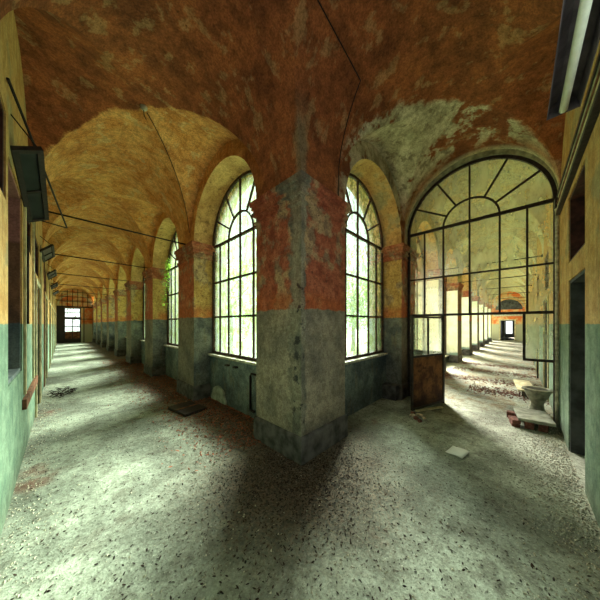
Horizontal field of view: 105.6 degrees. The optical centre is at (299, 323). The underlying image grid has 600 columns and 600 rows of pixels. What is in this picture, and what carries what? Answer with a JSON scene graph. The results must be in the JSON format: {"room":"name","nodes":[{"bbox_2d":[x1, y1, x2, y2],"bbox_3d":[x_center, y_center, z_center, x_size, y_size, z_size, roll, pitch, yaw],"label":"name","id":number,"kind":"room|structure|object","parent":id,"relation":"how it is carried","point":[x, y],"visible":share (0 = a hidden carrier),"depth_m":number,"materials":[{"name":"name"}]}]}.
{"room":"abandoned building corridor","nodes":[
{"label":"abandoned building corridor","id":0,"kind":"room"},
{"bbox_2d":[0,10,55,536],"bbox_3d":[-10.112,-0.875,9.002,28.660,4.950,0.340,0,0,44],"label":"wall","id":1,"kind":"structure","parent":0,"point":[16,424],"depth_m":2.13,"materials":[{"name":"green paint"}]},
{"bbox_2d":[0,100,3,194],"bbox_3d":[-1.983,-1.385,1.218,1.550,0.730,0.318,0,0,44],"label":"window","id":2,"kind":"structure","parent":1,"relation":"in","point":[1,107],"depth_m":1.84,"materials":[{"name":"brown wood"}]},
{"bbox_2d":[23,206,26,394],"bbox_3d":[-3.327,-0.400,2.757,0.060,2.500,0.022,0,0,44],"label":"trim","id":3,"kind":"structure","parent":1,"relation":"attached to","point":[24,208],"depth_m":2.73,"materials":[{"name":"paint"}]},
{"bbox_2d":[27,236,28,323],"bbox_3d":[-3.550,-0.575,2.972,0.022,1.150,0.022,0,0,-24],"label":"pipe","id":4,"kind":"object","parent":1,"relation":"attached to","point":[27,236],"visible":0.69,"depth_m":2.97,"materials":[{"name":"black metal"}]},
{"bbox_2d":[8,114,48,383],"bbox_3d":[-3.102,-0.677,2.436,1.530,2.434,0.528,0,0,44],"label":"window","id":5,"kind":"structure","parent":1,"relation":"in","point":[13,195],"depth_m":2.56,"materials":[{"name":"paint"}]},
{"bbox_2d":[27,222,29,251],"bbox_3d":[-3.897,-1.260,3.051,0.750,0.480,0.318,0,0,44],"label":"window","id":6,"kind":"structure","parent":1,"relation":"in","point":[28,224],"depth_m":3.39,"materials":[{"name":"brown wood"}]},
{"bbox_2d":[22,375,37,409],"bbox_3d":[-3.875,0.940,3.291,1.850,0.120,0.035,0,0,44],"label":"rail","id":7,"kind":"object","parent":1,"relation":"attached to","point":[26,400],"visible":0.99,"depth_m":2.98,"materials":[{"name":"brown wood"}]},
{"bbox_2d":[32,222,34,378],"bbox_3d":[-4.169,-0.400,3.563,0.050,2.500,0.022,0,0,44],"label":"trim","id":8,"kind":"structure","parent":1,"relation":"attached to","point":[33,223],"depth_m":3.55,"materials":[{"name":"paint"}]},
{"bbox_2d":[35,238,37,275],"bbox_3d":[-5.035,-1.225,4.140,0.900,0.650,0.318,0,0,44],"label":"window","id":9,"kind":"structure","parent":1,"relation":"in","point":[36,245],"depth_m":4.53,"materials":[{"name":"brown wood"}]},
{"bbox_2d":[6,77,67,227],"bbox_3d":[-3.108,-1.800,2.798,0.022,0.482,2.294,0,0,-37],"label":"bar","id":10,"kind":"object","parent":1,"relation":"attached to","point":[7,79],"visible":0.92,"depth_m":2.23,"materials":[{"name":"black metal"}]},
{"bbox_2d":[35,278,40,417],"bbox_3d":[-5.023,0.405,4.152,1.080,2.390,0.352,0,0,44],"label":"door","id":11,"kind":"structure","parent":1,"relation":"in","point":[37,284],"depth_m":4.54,"materials":[{"name":"brown wood"}]},
{"bbox_2d":[40,245,41,398],"bbox_3d":[-5.451,-0.035,4.790,0.100,3.230,0.022,0,0,44],"label":"trim","id":12,"kind":"structure","parent":1,"relation":"attached to","point":[40,245],"depth_m":4.78,"materials":[{"name":"paint"}]},
{"bbox_2d":[44,262,44,386],"bbox_3d":[-6.448,-0.035,5.745,0.060,3.230,0.022,0,0,44],"label":"trim","id":13,"kind":"structure","parent":1,"relation":"attached to","point":[44,262],"depth_m":5.73,"materials":[{"name":"brown wood"}]},
{"bbox_2d":[45,294,47,383],"bbox_3d":[-7.288,0.405,6.320,1.130,2.390,0.352,0,0,44],"label":"door","id":14,"kind":"structure","parent":1,"relation":"in","point":[46,297],"depth_m":6.76,"materials":[{"name":"brown wood"}]},
{"bbox_2d":[40,236,54,261],"bbox_3d":[-5.718,-1.656,5.162,1.200,0.338,0.215,0,0,44],"label":"window","id":15,"kind":"structure","parent":1,"relation":"in","point":[48,252],"depth_m":5.07,"materials":[{"name":"paint"}]},
{"bbox_2d":[49,302,50,367],"bbox_3d":[-9.534,0.405,8.471,1.130,2.390,0.352,0,0,44],"label":"door","id":16,"kind":"structure","parent":1,"relation":"in","point":[49,302],"depth_m":8.20,"materials":[{"name":"brown wood"}]},
{"bbox_2d":[47,264,56,279],"bbox_3d":[-8.029,-1.656,7.375,1.200,0.338,0.215,0,0,44],"label":"window","id":17,"kind":"structure","parent":1,"relation":"in","point":[52,274],"depth_m":7.26,"materials":[{"name":"paint"}]},
{"bbox_2d":[52,307,52,358],"bbox_3d":[-11.781,0.405,10.621,1.130,2.390,0.352,0,0,44],"label":"door","id":18,"kind":"structure","parent":1,"relation":"in","point":[52,307],"depth_m":10.36,"materials":[{"name":"brown wood"}]},
{"bbox_2d":[54,310,54,351],"bbox_3d":[-14.027,0.405,12.772,1.130,2.390,0.352,0,0,44],"label":"door","id":19,"kind":"structure","parent":1,"relation":"in","point":[54,310],"depth_m":13.22,"materials":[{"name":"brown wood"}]},
{"bbox_2d":[51,283,111,288],"bbox_3d":[-10.034,-1.760,10.693,0.070,0.070,2.210,0,0,44],"label":"rod","id":20,"kind":"object","parent":1,"relation":"attached to","point":[51,283],"visible":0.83,"depth_m":10.63,"materials":[{"name":"black metal"}]},
{"bbox_2d":[48,271,126,280],"bbox_3d":[-7.788,-1.760,8.542,0.070,0.070,2.210,0,0,44],"label":"rod","id":21,"kind":"object","parent":1,"relation":"attached to","point":[49,271],"visible":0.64,"depth_m":8.48,"materials":[{"name":"black metal"}]},
{"bbox_2d":[55,254,147,268],"bbox_3d":[-5.541,-1.760,6.391,0.070,0.070,2.210,0,0,44],"label":"rod","id":22,"kind":"object","parent":1,"relation":"attached to","point":[55,254],"visible":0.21,"depth_m":6.34,"materials":[{"name":"black metal"}]},
{"bbox_2d":[49,211,184,244],"bbox_3d":[-3.295,-1.760,4.241,0.070,0.070,2.210,0,0,44],"label":"rod","id":23,"kind":"object","parent":1,"relation":"attached to","point":[49,211],"visible":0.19,"depth_m":4.12,"materials":[{"name":"black metal"}]},
{"bbox_2d":[56,289,93,341],"bbox_3d":[-19.221,-0.850,19.992,0.300,4.900,2.940,0,0,44],"label":"wall","id":24,"kind":"structure","parent":0,"point":[88,312],"depth_m":20.00,"materials":[{"name":"paint"}]},
{"bbox_2d":[64,307,80,342],"bbox_3d":[-19.570,0.100,19.599,0.060,3.000,1.050,0,0,44],"label":"door","id":25,"kind":"structure","parent":24,"relation":"in","point":[72,336],"depth_m":19.58,"materials":[{"name":"paint"}]},
{"bbox_2d":[57,293,91,305],"bbox_3d":[-19.351,-2.110,19.611,0.050,1.028,2.150,0,0,44],"label":"trim","id":26,"kind":"structure","parent":24,"relation":"attached to","point":[73,293],"depth_m":19.52,"materials":[{"name":"paint"}]},
{"bbox_2d":[57,289,92,307],"bbox_3d":[-19.337,-2.203,19.598,0.040,1.566,2.210,0,0,44],"label":"window grille","id":27,"kind":"object","parent":24,"relation":"in","point":[77,306],"visible":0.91,"depth_m":19.60,"materials":[{"name":"paint"}]},
{"bbox_2d":[126,338,255,417],"bbox_3d":[-8.938,1.140,11.838,24.005,0.920,0.280,0,0,44],"label":"wall","id":28,"kind":"structure","parent":0,"point":[234,383],"depth_m":4.36,"materials":[{"name":"paint"}]},
{"bbox_2d":[140,265,144,341],"bbox_3d":[-5.579,-1.041,8.601,2.195,3.452,0.350,0,0,44],"label":"window","id":29,"kind":"structure","parent":28,"relation":"in","point":[143,340],"depth_m":9.26,"materials":[{"name":"clear glass"}]},
{"bbox_2d":[164,231,177,348],"bbox_3d":[-3.332,-1.041,6.450,2.195,3.452,0.350,0,0,44],"label":"window","id":30,"kind":"structure","parent":28,"relation":"in","point":[174,267],"depth_m":6.85,"materials":[{"name":"clear glass"}]},
{"bbox_2d":[160,258,171,308],"bbox_3d":[-4.018,-1.223,6.887,0.647,1.527,0.323,0,0,44],"label":"sprig","id":31,"kind":"object","parent":30,"relation":"hanging from","point":[167,263],"visible":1,"depth_m":6.91,"materials":[{"name":"green plant"}]},
{"bbox_2d":[208,170,255,365],"bbox_3d":[-1.086,-1.041,4.300,2.195,3.452,0.350,0,0,44],"label":"window","id":32,"kind":"structure","parent":28,"relation":"in","point":[250,313],"depth_m":4.38,"materials":[{"name":"clear glass"}]},
{"bbox_2d":[249,373,255,412],"bbox_3d":[-0.751,1.201,3.771,0.296,0.758,0.048,0,0,44],"label":"pipe","id":33,"kind":"object","parent":28,"relation":"attached to","point":[253,374],"visible":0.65,"depth_m":3.85,"materials":[{"name":"metal"}]},
{"bbox_2d":[94,140,337,303],"bbox_3d":[-8.704,-2.525,11.454,24.835,1.650,0.730,0,0,44],"label":"arches","id":34,"kind":"structure","parent":0,"point":[234,158],"depth_m":4.70,"materials":[{"name":"paint"}]},
{"bbox_2d":[0,0,565,302],"bbox_3d":[0.418,-2.425,20.046,28.040,1.450,30.180,0,0,44],"label":"ceiling","id":35,"kind":"structure","parent":0,"point":[443,83],"depth_m":2.92,"materials":[{"name":"paint"}]},
{"bbox_2d":[140,104,147,119],"bbox_3d":[-2.171,-2.937,3.165,0.090,0.161,0.090,0,0,44],"label":"ceiling rose","id":36,"kind":"object","parent":35,"relation":"attached to","point":[143,107],"visible":1,"depth_m":3.15,"materials":[{"name":"stone"}]},
{"bbox_2d":[147,113,189,232],"bbox_3d":[-2.260,-2.466,4.038,0.014,1.077,1.614,0,0,-6],"label":"cable","id":37,"kind":"object","parent":35,"relation":"attached to","point":[147,113],"visible":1,"depth_m":4.04,"materials":[{"name":"black metal"}]},
{"bbox_2d":[317,0,360,195],"bbox_3d":[0.405,-2.330,2.410,0.354,1.220,1.415,0,0,23],"label":"cable","id":38,"kind":"object","parent":35,"relation":"attached to","point":[317,0],"visible":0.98,"depth_m":2.62,"materials":[{"name":"black metal"}]},
{"bbox_2d":[0,337,599,599],"bbox_3d":[2.453,1.600,24.037,31.420,0.001,39.560,0,0,44],"label":"floor","id":39,"kind":"structure","parent":0,"point":[79,571],"depth_m":2.01,"materials":[{"name":"concrete"}]},
{"bbox_2d":[56,306,63,342],"bbox_3d":[-19.959,0.075,18.954,0.050,3.050,0.420,0,0,44],"label":"shutter leaf","id":40,"kind":"object","parent":39,"relation":"on","point":[59,310],"visible":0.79,"depth_m":18.91,"materials":[{"name":"paint"}]},
{"bbox_2d":[47,386,75,397],"bbox_3d":[-5.396,1.531,5.184,0.846,0.131,0.491,0,0,44],"label":"pile","id":41,"kind":"object","parent":39,"relation":"on","point":[68,387],"visible":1,"depth_m":5.08,"materials":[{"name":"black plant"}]},
{"bbox_2d":[83,308,92,341],"bbox_3d":[-18.836,0.095,20.135,0.040,3.010,0.740,0,0,44],"label":"frame","id":42,"kind":"object","parent":39,"relation":"on","point":[83,308],"visible":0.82,"depth_m":19.96,"materials":[{"name":"paint"}]},
{"bbox_2d":[92,304,95,341],"bbox_3d":[-18.004,-0.050,20.357,1.051,3.300,0.866,0,0,44],"label":"pillar","id":43,"kind":"structure","parent":39,"relation":"on","point":[93,305],"depth_m":19.82,"materials":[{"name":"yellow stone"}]},
{"bbox_2d":[95,302,100,344],"bbox_3d":[-15.758,-0.050,18.206,1.051,3.300,0.866,0,0,44],"label":"pillar","id":44,"kind":"structure","parent":39,"relation":"on","point":[98,304],"depth_m":17.72,"materials":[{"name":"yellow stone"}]},
{"bbox_2d":[99,299,106,347],"bbox_3d":[-13.511,-0.050,16.056,1.051,3.300,0.866,0,0,44],"label":"pillar","id":45,"kind":"structure","parent":39,"relation":"on","point":[103,343],"depth_m":15.56,"materials":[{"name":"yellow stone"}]},
{"bbox_2d":[105,295,114,350],"bbox_3d":[-11.264,-0.050,13.905,1.051,3.300,0.866,0,0,44],"label":"pillar","id":46,"kind":"structure","parent":39,"relation":"on","point":[110,346],"depth_m":13.42,"materials":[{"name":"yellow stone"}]},
{"bbox_2d":[113,289,126,356],"bbox_3d":[-9.018,-0.050,11.754,1.051,3.300,0.866,0,0,44],"label":"pillar","id":47,"kind":"structure","parent":39,"relation":"on","point":[120,296],"depth_m":11.31,"materials":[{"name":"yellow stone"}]},
{"bbox_2d":[124,281,143,364],"bbox_3d":[-6.771,-0.050,9.604,1.051,3.300,0.866,0,0,44],"label":"pillar","id":48,"kind":"structure","parent":39,"relation":"on","point":[134,289],"depth_m":9.18,"materials":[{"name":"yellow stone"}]},
{"bbox_2d":[142,267,177,376],"bbox_3d":[-4.525,-0.050,7.453,1.051,3.300,0.866,0,0,44],"label":"pillar","id":49,"kind":"structure","parent":39,"relation":"on","point":[155,315],"depth_m":7.04,"materials":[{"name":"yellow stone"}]},
{"bbox_2d":[82,359,260,484],"bbox_3d":[-4.698,1.578,6.301,10.541,0.043,1.849,0,0,44],"label":"leaf litter","id":50,"kind":"object","parent":39,"relation":"on","point":[118,360],"visible":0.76,"depth_m":4.09,"materials":[{"name":"plant"}]},
{"bbox_2d":[168,401,206,416],"bbox_3d":[-2.102,1.569,4.254,0.620,0.062,0.420,0,0,36],"label":"panel","id":51,"kind":"object","parent":39,"relation":"on","point":[185,409],"visible":1,"depth_m":4.18,"materials":[{"name":"paint"}]},
{"bbox_2d":[174,240,227,400],"bbox_3d":[-2.278,-0.050,5.303,1.051,3.300,0.866,0,0,44],"label":"pillar","id":52,"kind":"structure","parent":39,"relation":"on","point":[194,259],"depth_m":4.91,"materials":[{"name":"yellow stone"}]},
{"bbox_2d":[211,386,226,404],"bbox_3d":[-1.665,1.423,4.654,0.614,0.315,0.030,0,0,44],"label":"round board","id":53,"kind":"object","parent":39,"relation":"on","point":[218,394],"visible":1,"depth_m":4.61,"materials":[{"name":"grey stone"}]},
{"bbox_2d":[0,354,599,599],"bbox_3d":[2.331,1.595,8.600,9.474,0.009,16.312,0,0,44],"label":"crumbs","id":54,"kind":"object","parent":39,"relation":"on","point":[564,454],"visible":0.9,"depth_m":1.93,"materials":[{"name":"stone"}]},
{"bbox_2d":[249,170,351,465],"bbox_3d":[0.014,-0.050,3.233,1.006,3.300,1.046,0,0,44],"label":"pillar","id":55,"kind":"structure","parent":39,"relation":"on","point":[300,224],"depth_m":2.86,"materials":[{"name":"paint"}]},
{"bbox_2d":[156,424,444,598],"bbox_3d":[-0.066,1.590,2.410,2.952,0.018,2.653,0,0,-3],"label":"leaf litter","id":56,"kind":"object","parent":39,"relation":"on","point":[318,459],"visible":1,"depth_m":2.24,"materials":[{"name":"plant"}]},
{"bbox_2d":[7,355,597,599],"bbox_3d":[1.255,1.593,9.663,12.449,0.013,16.310,0,0,44],"label":"leaf litter","id":57,"kind":"object","parent":39,"relation":"on","point":[531,564],"visible":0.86,"depth_m":1.86,"materials":[{"name":"plant"}]},
{"bbox_2d":[382,383,398,400],"bbox_3d":[1.938,1.450,4.884,0.295,0.300,0.175,0,0,44],"label":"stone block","id":58,"kind":"object","parent":39,"relation":"on","point":[389,391],"visible":1,"depth_m":4.82,"materials":[{"name":"stone"}]},
{"bbox_2d":[365,243,418,399],"bbox_3d":[2.214,-0.050,5.429,0.866,3.300,1.051,0,0,44],"label":"pillar","id":59,"kind":"structure","parent":39,"relation":"on","point":[395,257],"depth_m":5.01,"materials":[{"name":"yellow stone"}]},
{"bbox_2d":[415,406,442,411],"bbox_3d":[2.384,1.567,4.204,0.604,0.027,0.050,0,0,-18],"label":"batten","id":60,"kind":"object","parent":39,"relation":"on","point":[437,407],"visible":1,"depth_m":4.20,"materials":[{"name":"paint"}]},
{"bbox_2d":[418,269,447,371],"bbox_3d":[4.364,-0.050,7.676,0.866,3.300,1.051,0,0,44],"label":"pillar","id":61,"kind":"structure","parent":39,"relation":"on","point":[433,286],"depth_m":7.25,"materials":[{"name":"paint"}]},
{"bbox_2d":[446,282,463,362],"bbox_3d":[6.515,-0.050,9.922,0.866,3.300,1.051,0,0,44],"label":"pillar","id":62,"kind":"structure","parent":39,"relation":"on","point":[453,290],"depth_m":9.48,"materials":[{"name":"paint"}]},
{"bbox_2d":[445,446,468,457],"bbox_3d":[1.950,1.582,2.824,0.220,0.024,0.186,0,0,-34],"label":"paper sheet","id":63,"kind":"object","parent":39,"relation":"on","point":[460,452],"visible":1,"depth_m":2.82,"materials":[{"name":"paper"}]},
{"bbox_2d":[462,290,473,355],"bbox_3d":[8.666,-0.050,12.169,0.866,3.300,1.051,0,0,44],"label":"pillar","id":64,"kind":"structure","parent":39,"relation":"on","point":[467,349],"depth_m":11.70,"materials":[{"name":"paint"}]},
{"bbox_2d":[472,296,480,349],"bbox_3d":[10.816,-0.050,14.415,0.866,3.300,1.051,0,0,44],"label":"pillar","id":65,"kind":"structure","parent":39,"relation":"on","point":[475,299],"depth_m":13.93,"materials":[{"name":"paint"}]},
{"bbox_2d":[408,155,556,421],"bbox_3d":[2.889,-0.733,3.979,2.230,4.665,1.005,0,0,44],"label":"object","id":66,"kind":"object","parent":39,"relation":"on","point":[426,368],"visible":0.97,"depth_m":4.31,"materials":[{"name":"paint"}]},
{"bbox_2d":[479,300,485,346],"bbox_3d":[12.967,-0.050,16.662,0.866,3.300,1.051,0,0,44],"label":"pillar","id":67,"kind":"structure","parent":39,"relation":"on","point":[481,302],"depth_m":16.17,"materials":[{"name":"paint"}]},
{"bbox_2d":[484,303,488,343],"bbox_3d":[15.117,-0.050,18.908,0.866,3.300,1.051,0,0,44],"label":"pillar","id":68,"kind":"structure","parent":39,"relation":"on","point":[486,305],"depth_m":18.40,"materials":[{"name":"paint"}]},
{"bbox_2d":[488,305,491,341],"bbox_3d":[17.268,-0.050,21.155,0.866,3.300,1.051,0,0,44],"label":"pillar","id":69,"kind":"structure","parent":39,"relation":"on","point":[489,306],"depth_m":20.63,"materials":[{"name":"paint"}]},
{"bbox_2d":[445,361,549,405],"bbox_3d":[6.058,1.590,7.225,2.190,0.020,5.760,0,0,44],"label":"rubble","id":70,"kind":"object","parent":39,"relation":"on","point":[473,363],"visible":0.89,"depth_m":6.56,"materials":[{"name":"stone"}]},
{"bbox_2d":[509,420,519,427],"bbox_3d":[3.415,1.575,3.625,0.100,0.050,0.210,0,0,34],"label":"brick","id":71,"kind":"object","parent":39,"relation":"on","point":[511,423],"visible":0.61,"depth_m":3.55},
{"bbox_2d":[508,415,520,423],"bbox_3d":[3.418,1.524,3.636,0.100,0.050,0.210,0,0,28],"label":"brick","id":72,"kind":"object","parent":71,"relation":"on","point":[513,419],"visible":0.98,"depth_m":3.60,"materials":[{"name":"brick"}]},
{"bbox_2d":[513,406,555,426],"bbox_3d":[3.732,1.472,3.653,0.400,0.045,0.620,0,0,38],"label":"stone slab","id":73,"kind":"object","parent":72,"relation":"on","point":[523,414],"visible":1,"depth_m":3.57,"materials":[{"name":"stone"}]},
{"bbox_2d":[521,385,552,410],"bbox_3d":[4.295,1.383,4.125,0.410,0.435,0.400,0,0,44],"label":"toilet","id":74,"kind":"object","parent":39,"relation":"on","point":[537,396],"visible":0.89,"depth_m":4.05,"materials":[{"name":"ceramic"}]},
{"bbox_2d":[527,387,547,390],"bbox_3d":[4.295,1.186,4.125,0.270,0.024,0.270,0,0,44],"label":"basin","id":75,"kind":"object","parent":74,"relation":"in","point":[528,388],"depth_m":4.12,"materials":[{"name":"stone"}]},
{"bbox_2d":[480,423,599,549],"bbox_3d":[2.625,1.595,2.680,0.818,0.009,2.315,0,0,44],"label":"crumbs","id":76,"kind":"object","parent":39,"relation":"on","point":[551,444],"visible":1,"depth_m":2.20,"materials":[{"name":"grey stone"}]},
{"bbox_2d":[538,426,548,432],"bbox_3d":[3.674,1.575,3.433,0.210,0.050,0.100,0,0,-38],"label":"brick","id":77,"kind":"object","parent":39,"relation":"on","point":[539,429],"visible":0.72,"depth_m":3.38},
{"bbox_3d":[3.643,1.575,3.849,0.223,0.050,0.134,0,0,44],"label":"brick","id":78,"kind":"object","parent":39,"relation":"on","visible":0},
{"bbox_2d":[507,410,515,415],"bbox_3d":[3.647,1.524,3.860,0.100,0.050,0.210,0,0,-42],"label":"brick","id":79,"kind":"object","parent":78,"relation":"on","point":[512,413],"visible":0.51,"depth_m":3.87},
{"bbox_3d":[5.624,1.540,5.760,0.151,0.120,0.216,0,0,44],"label":"concrete block","id":80,"kind":"object","parent":39,"relation":"on","visible":0},
{"bbox_2d":[513,379,531,391],"bbox_3d":[5.328,1.465,5.421,0.300,0.030,1.200,0,0,40],"label":"wooden board","id":81,"kind":"object","parent":80,"relation":"on","point":[518,383],"visible":0.7,"depth_m":5.51,"materials":[{"name":"paint"}]},
{"bbox_2d":[345,355,447,415],"bbox_3d":[9.658,1.140,13.371,0.280,0.920,27.115,0,0,44],"label":"wall","id":82,"kind":"structure","parent":0,"point":[364,380],"depth_m":4.35,"materials":[{"name":"paint"}]},
{"bbox_2d":[345,173,387,364],"bbox_3d":[1.066,-1.041,4.375,0.350,3.452,2.195,0,0,44],"label":"window","id":83,"kind":"structure","parent":82,"relation":"in","point":[361,311],"depth_m":4.53,"materials":[{"name":"clear glass"}]},
{"bbox_2d":[416,236,424,349],"bbox_3d":[3.217,-0.714,6.621,0.350,4.108,2.195,0,0,44],"label":"window","id":84,"kind":"structure","parent":82,"relation":"in","point":[418,239],"depth_m":7.16,"materials":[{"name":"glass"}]},
{"bbox_2d":[445,270,448,357],"bbox_3d":[5.367,-0.714,8.868,0.350,4.108,2.195,0,0,44],"label":"window","id":85,"kind":"structure","parent":82,"relation":"in","point":[445,270],"depth_m":9.59,"materials":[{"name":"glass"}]},
{"bbox_2d":[339,141,492,304],"bbox_3d":[9.679,-2.525,13.227,0.730,1.650,27.255,0,0,44],"label":"wall","id":86,"kind":"structure","parent":0,"point":[363,160],"depth_m":4.79,"materials":[{"name":"paint"}]},
{"bbox_2d":[501,320,513,337],"bbox_3d":[22.721,0.300,24.819,1.300,2.600,7.000,0,0,44],"label":"wall","id":87,"kind":"structure","parent":0,"point":[502,321],"depth_m":27.38,"materials":[{"name":"grey paint"}]},
{"bbox_2d":[499,319,515,340],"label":"door","id":88,"kind":"structure","parent":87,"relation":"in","point":[499,319],"depth_m":21.96,"materials":[{"name":"paint"}]},
{"bbox_2d":[491,291,524,340],"bbox_3d":[19.994,-0.850,22.376,2.980,4.900,0.300,0,0,44],"label":"wall","id":89,"kind":"structure","parent":0,"point":[494,319],"depth_m":22.06,"materials":[{"name":"paint"}]},
{"bbox_2d":[493,314,522,315],"bbox_3d":[20.130,-0.885,21.990,2.250,0.270,0.050,0,0,44],"label":"trim","id":90,"kind":"structure","parent":89,"relation":"attached to","point":[509,314],"depth_m":21.80,"materials":[{"name":"stone"}]},
{"bbox_2d":[495,299,522,309],"bbox_3d":[20.137,-1.890,21.997,1.960,0.980,0.040,0,0,44],"label":"window","id":91,"kind":"structure","parent":89,"relation":"attached to","point":[513,304],"depth_m":21.93,"materials":[{"name":"glass"}]},
{"bbox_2d":[525,41,599,527],"bbox_3d":[10.648,-0.875,10.212,0.340,4.950,30.800,0,0,44],"label":"wall","id":92,"kind":"structure","parent":0,"point":[587,258],"depth_m":2.15,"materials":[{"name":"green paint"}]},
{"bbox_2d":[407,149,557,236],"bbox_3d":[3.233,-2.580,4.339,2.230,1.260,0.160,0,0,44],"label":"trim","id":93,"kind":"structure","parent":92,"relation":"attached to","point":[496,151],"depth_m":4.12,"materials":[{"name":"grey paint"}]},
{"bbox_2d":[444,254,542,269],"bbox_3d":[5.441,-1.760,6.645,2.250,0.070,0.070,0,0,44],"label":"rod","id":94,"kind":"object","parent":92,"relation":"attached to","point":[541,255],"visible":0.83,"depth_m":6.50,"materials":[{"name":"black metal"}]},
{"bbox_2d":[460,274,535,282],"bbox_3d":[7.591,-1.760,8.892,2.250,0.070,0.070,0,0,44],"label":"rod","id":95,"kind":"object","parent":92,"relation":"attached to","point":[533,274],"visible":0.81,"depth_m":8.80,"materials":[{"name":"black metal"}]},
{"bbox_2d":[528,314,528,350],"bbox_3d":[14.239,0.485,13.987,0.352,2.230,1.180,0,0,44],"label":"door","id":96,"kind":"structure","parent":92,"relation":"in","point":[528,314],"depth_m":13.67,"materials":[{"name":"grey paint"}]},
{"bbox_2d":[529,314,530,355],"bbox_3d":[12.089,0.485,11.740,0.352,2.230,1.180,0,0,44],"label":"door","id":97,"kind":"structure","parent":92,"relation":"in","point":[529,314],"depth_m":11.43,"materials":[{"name":"grey paint"}]},
{"bbox_2d":[532,308,533,363],"bbox_3d":[9.938,0.485,9.493,0.352,2.230,1.180,0,0,44],"label":"door","id":98,"kind":"structure","parent":92,"relation":"in","point":[533,308],"depth_m":9.18,"materials":[{"name":"grey paint"}]},
{"bbox_2d":[536,303,538,370],"bbox_3d":[7.787,0.485,7.247,0.352,2.230,1.180,0,0,44],"label":"door","id":99,"kind":"structure","parent":92,"relation":"in","point":[537,305],"depth_m":7.68,"materials":[{"name":"grey paint"}]},
{"bbox_2d":[537,275,538,300],"bbox_3d":[7.800,-1.170,7.235,0.318,0.820,1.000,0,0,44],"label":"window","id":100,"kind":"structure","parent":92,"relation":"in","point":[538,275],"depth_m":7.66,"materials":[{"name":"brown wood"}]},
{"bbox_2d":[543,293,548,401],"bbox_3d":[5.637,0.485,5.000,0.352,2.230,1.180,0,0,44],"label":"door","id":101,"kind":"structure","parent":92,"relation":"in","point":[545,303],"depth_m":5.42,"materials":[{"name":"grey paint"}]},
{"bbox_2d":[545,250,548,290],"bbox_3d":[5.649,-1.170,4.989,0.318,0.820,1.000,0,0,44],"label":"window","id":102,"kind":"structure","parent":92,"relation":"in","point":[547,255],"depth_m":5.41,"materials":[{"name":"brown wood"}]},
{"bbox_2d":[554,208,558,427],"bbox_3d":[3.917,-0.124,3.477,0.083,3.407,0.044,0,0,-31],"label":"pilaster","id":103,"kind":"object","parent":92,"relation":"attached to","point":[557,216],"visible":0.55,"depth_m":3.47,"materials":[{"name":"stone"}]},
{"bbox_2d":[546,0,599,120],"bbox_3d":[1.547,-1.695,1.163,0.308,0.225,1.420,0,0,44],"label":"lamp","id":104,"kind":"object","parent":92,"relation":"attached to","point":[579,29],"visible":1,"depth_m":1.39,"materials":[{"name":"metal"}]},
{"bbox_2d":[570,269,584,455],"bbox_3d":[3.174,0.530,2.402,0.318,2.140,0.980,0,0,44],"label":"door","id":105,"kind":"structure","parent":92,"relation":"in","point":[577,284],"depth_m":2.80,"materials":[{"name":"grey paint"}]},
{"bbox_2d":[570,163,584,260],"bbox_3d":[3.174,-1.170,2.402,0.318,0.820,0.980,0,0,44],"label":"window","id":106,"kind":"structure","parent":92,"relation":"in","point":[577,199],"depth_m":2.79,"materials":[{"name":"brown wood"}]},
{"bbox_2d":[555,82,599,215],"bbox_3d":[2.959,-1.667,2.462,0.050,0.045,2.750,0,0,44],"label":"trim","id":107,"kind":"structure","parent":92,"relation":"attached to","point":[594,112],"depth_m":2.11,"materials":[{"name":"paint"}]},
{"bbox_2d":[556,53,599,196],"bbox_3d":[2.963,-1.931,2.459,0.040,0.022,2.750,0,0,44],"label":"trim","id":108,"kind":"structure","parent":92,"relation":"attached to","point":[598,60],"depth_m":2.09,"materials":[{"name":"paint"}]},
{"bbox_2d":[556,67,599,203],"bbox_3d":[2.961,-1.805,2.461,0.045,0.022,2.750,0,0,44],"label":"trim","id":109,"kind":"structure","parent":92,"relation":"attached to","point":[598,74],"depth_m":2.07,"materials":[{"name":"brown wood"}]},
{"bbox_2d":[557,77,599,206],"bbox_3d":[2.965,-1.742,2.457,0.035,0.100,2.750,0,0,44],"label":"trim","id":110,"kind":"structure","parent":92,"relation":"attached to","point":[599,77],"depth_m":2.08,"materials":[{"name":"paint"}]},
{"bbox_2d":[557,49,599,192],"bbox_3d":[2.966,-1.979,2.455,0.030,0.070,2.750,0,0,44],"label":"trim","id":111,"kind":"structure","parent":92,"relation":"attached to","point":[599,49],"depth_m":2.10,"materials":[{"name":"brown wood"}]},
{"bbox_2d":[558,62,599,196],"bbox_3d":[2.966,-1.868,2.455,0.030,0.100,2.750,0,0,44],"label":"trim","id":112,"kind":"structure","parent":92,"relation":"attached to","point":[599,62],"depth_m":2.10,"materials":[{"name":"green paint"}]},
{"label":"outside","id":113,"kind":"structure","parent":0,"visible":0},
{"bbox_2d":[226,329,369,356],"bbox_3d":[-0.930,1.650,44.234,57.480,0.001,57.380,0,0,44],"label":"ground","id":114,"kind":"structure","parent":113,"point":[362,332],"depth_m":19.28,"materials":[{"name":"green plant"}]},
{"bbox_2d":[226,236,255,352],"bbox_3d":[-3.428,-1.489,11.487,5.822,6.287,6.413,0,0,4],"label":"tree","id":115,"kind":"object","parent":114,"relation":"on","point":[247,304],"visible":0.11,"depth_m":10.87,"materials":[{"name":"green plant"}]},
{"bbox_2d":[234,198,255,357],"bbox_3d":[-1.009,-0.501,4.758,1.626,4.203,0.230,0,0,44],"label":"climbing creeper","id":116,"kind":"object","parent":114,"relation":"on","point":[255,198],"visible":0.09,"depth_m":4.82,"materials":[{"name":"green plant"}]},
{"bbox_2d":[347,250,369,348],"bbox_3d":[3.213,-1.775,14.069,4.414,6.859,6.143,0,0,5],"label":"tree","id":117,"kind":"object","parent":114,"relation":"on","point":[361,291],"visible":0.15,"depth_m":13.63,"materials":[{"name":"green plant"}]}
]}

